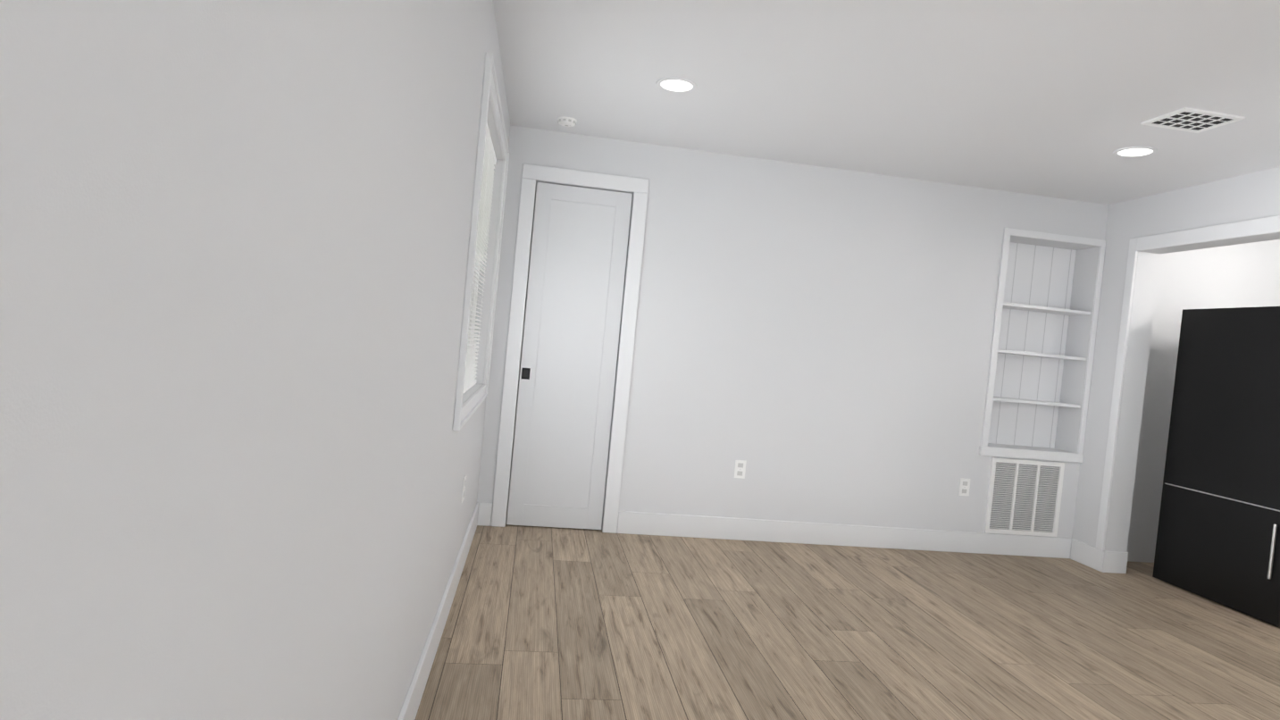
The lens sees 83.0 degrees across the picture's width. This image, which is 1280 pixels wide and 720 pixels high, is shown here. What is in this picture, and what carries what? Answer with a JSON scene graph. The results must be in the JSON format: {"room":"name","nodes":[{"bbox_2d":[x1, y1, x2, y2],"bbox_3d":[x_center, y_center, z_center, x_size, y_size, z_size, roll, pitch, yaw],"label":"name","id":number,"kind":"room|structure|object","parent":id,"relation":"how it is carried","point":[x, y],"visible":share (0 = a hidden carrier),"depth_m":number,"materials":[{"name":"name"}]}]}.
{"room":"empty living room","nodes":[
{"label":"empty living room","id":0,"kind":"room"},
{"bbox_2d":[0,0,510,719],"bbox_3d":[-0.506,-0.080,1.004,0.160,2.440,7.440,5,2,-8],"label":"wall","id":1,"kind":"structure","parent":0,"point":[239,457],"depth_m":0.69,"materials":[{"name":"white paint"}]},
{"bbox_2d":[397,501,486,719],"bbox_3d":[-0.510,1.076,0.978,0.030,0.140,6.980,5,2,-8],"label":"baseboard","id":2,"kind":"structure","parent":1,"relation":"attached to","point":[409,709],"depth_m":2.65,"materials":[{"name":"white paint"}]},
{"bbox_2d":[461,475,466,502],"bbox_3d":[-0.818,0.598,3.361,0.006,0.116,0.072,5,2,-8],"label":"electrical outlet","id":3,"kind":"object","parent":1,"relation":"attached to","point":[464,489],"visible":1,"depth_m":3.34,"materials":[{"name":"white plastic"}]},
{"bbox_2d":[452,52,509,431],"bbox_3d":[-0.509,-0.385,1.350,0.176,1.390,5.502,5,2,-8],"label":"window frame","id":4,"kind":"structure","parent":1,"relation":"in","point":[489,161],"depth_m":3.43,"materials":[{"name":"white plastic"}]},
{"bbox_2d":[414,522,1279,719],"bbox_3d":[2.286,1.427,1.451,6.060,0.060,7.440,5,2,-8],"label":"floor","id":5,"kind":"structure","parent":0,"point":[542,623],"depth_m":3.20,"materials":[{"name":"brown wood"}]},
{"bbox_2d":[1152,306,1279,627],"bbox_3d":[3.782,0.584,4.293,0.743,1.728,0.800,5,2,-8],"label":"refrigerator","id":6,"kind":"object","parent":5,"relation":"on","point":[1218,535],"visible":1,"depth_m":4.24,"materials":[{"name":"black metal"}]},
{"bbox_2d":[476,125,1279,562],"bbox_3d":[1.913,0.045,4.952,6.060,2.440,0.300,5,2,-8],"label":"wall","id":7,"kind":"structure","parent":0,"point":[811,343],"depth_m":4.70,"materials":[{"name":"white paint"}]},
{"bbox_2d":[506,182,632,529],"bbox_3d":[-0.438,-0.010,4.502,0.589,2.116,0.040,5,2,-8],"label":"door","id":8,"kind":"structure","parent":7,"relation":"in","point":[571,339],"depth_m":4.49,"materials":[{"name":"white paint"}]},
{"bbox_2d":[490,163,649,533],"bbox_3d":[-0.429,-0.051,4.462,0.777,2.218,0.018,5,2,-8],"label":"door frame","id":9,"kind":"structure","parent":7,"relation":"attached to","point":[531,174],"depth_m":4.43,"materials":[{"name":"white paint"}]},
{"bbox_2d":[733,460,746,478],"bbox_3d":[0.643,0.702,4.646,0.072,0.116,0.006,5,2,-8],"label":"electrical outlet","id":10,"kind":"object","parent":7,"relation":"attached to","point":[740,469],"visible":1,"depth_m":4.64,"materials":[{"name":"white plastic"}]},
{"bbox_2d":[616,510,1072,558],"bbox_3d":[1.419,1.159,4.766,3.166,0.140,0.018,5,2,-8],"label":"baseboard","id":11,"kind":"structure","parent":7,"relation":"attached to","point":[755,530],"depth_m":4.74,"materials":[{"name":"white paint"}]},
{"bbox_2d":[958,477,970,495],"bbox_3d":[2.184,0.857,4.866,0.072,0.116,0.006,5,2,-8],"label":"electrical outlet","id":12,"kind":"object","parent":7,"relation":"attached to","point":[964,486],"visible":1,"depth_m":4.86,"materials":[{"name":"white plastic"}]},
{"bbox_2d":[983,457,1064,536],"bbox_3d":[2.620,0.937,4.926,0.537,0.511,0.014,5,2,-8],"label":"air vent","id":13,"kind":"object","parent":7,"relation":"in","point":[1024,497],"visible":1,"depth_m":4.93,"materials":[{"name":"white metal"}]},
{"bbox_2d":[987,242,1076,448],"bbox_3d":[2.708,-0.105,5.124,0.672,1.422,0.006,5,2,-8],"label":"panel","id":14,"kind":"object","parent":7,"relation":"attached to","point":[1040,275],"depth_m":5.13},
{"bbox_2d":[992,301,1090,408],"bbox_3d":[2.717,-0.034,5.019,0.670,0.664,0.206,5,2,-8],"label":"shelves","id":15,"kind":"object","parent":7,"relation":"attached to","point":[1037,308],"visible":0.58,"depth_m":4.93,"materials":[{"name":"white paint"}]},
{"bbox_2d":[978,227,1106,462],"bbox_3d":[2.730,-0.089,4.896,0.763,1.529,0.024,5,2,-8],"label":"frame","id":16,"kind":"object","parent":7,"relation":"attached to","point":[984,449],"depth_m":4.88,"materials":[{"name":"white paint"}]},
{"bbox_2d":[493,0,1279,204],"bbox_3d":[2.520,-1.061,1.386,6.060,0.060,7.440,5,2,-8],"label":"ceiling","id":17,"kind":"structure","parent":0,"point":[1064,99],"depth_m":3.16,"materials":[{"name":"white paint"}]},
{"bbox_2d":[557,116,577,126],"bbox_3d":[-0.420,-1.361,4.148,0.112,0.036,0.112,5,2,-8],"label":"smoke detector","id":18,"kind":"object","parent":17,"relation":"attached to","point":[566,121],"visible":1,"depth_m":4.11,"materials":[{"name":"white plastic"}]},
{"bbox_2d":[656,76,696,92],"bbox_3d":[0.173,-1.301,3.425,0.194,0.006,0.194,5,2,-8],"label":"recessed light","id":19,"kind":"object","parent":17,"relation":"in","point":[676,84],"visible":1,"depth_m":3.42,"materials":[{"name":"white paint"}]},
{"bbox_2d":[1112,146,1157,157],"bbox_3d":[2.579,-1.083,3.768,0.194,0.006,0.194,5,2,-8],"label":"recessed light","id":20,"kind":"object","parent":17,"relation":"in","point":[1133,151],"visible":1,"depth_m":3.76,"materials":[{"name":"white paint"}]},
{"bbox_2d":[1140,107,1245,133],"bbox_3d":[2.485,-1.077,3.257,0.300,0.010,0.230,5,2,-8],"label":"ceiling vent","id":21,"kind":"object","parent":17,"relation":"in","point":[1192,120],"visible":1,"depth_m":3.24,"materials":[{"name":"white metal"}]},
{"bbox_2d":[1071,167,1279,552],"bbox_3d":[3.656,0.300,1.445,0.160,2.440,7.140,5,2,-8],"label":"wall","id":22,"kind":"structure","parent":0,"point":[1252,196],"depth_m":4.70,"materials":[{"name":"white paint"}]},
{"bbox_2d":[1069,538,1112,572],"bbox_3d":[2.992,1.305,4.835,0.018,0.140,0.285,5,2,-8],"label":"baseboard","id":23,"kind":"structure","parent":22,"relation":"attached to","point":[1085,554],"depth_m":4.80,"materials":[{"name":"white paint"}]},
{"bbox_2d":[1095,215,1279,550],"bbox_3d":[3.225,0.258,3.870,0.018,2.038,1.758,5,2,-8],"label":"door frame","id":24,"kind":"structure","parent":22,"relation":"attached to","point":[1259,226],"depth_m":4.67,"materials":[{"name":"white paint"}]}
]}

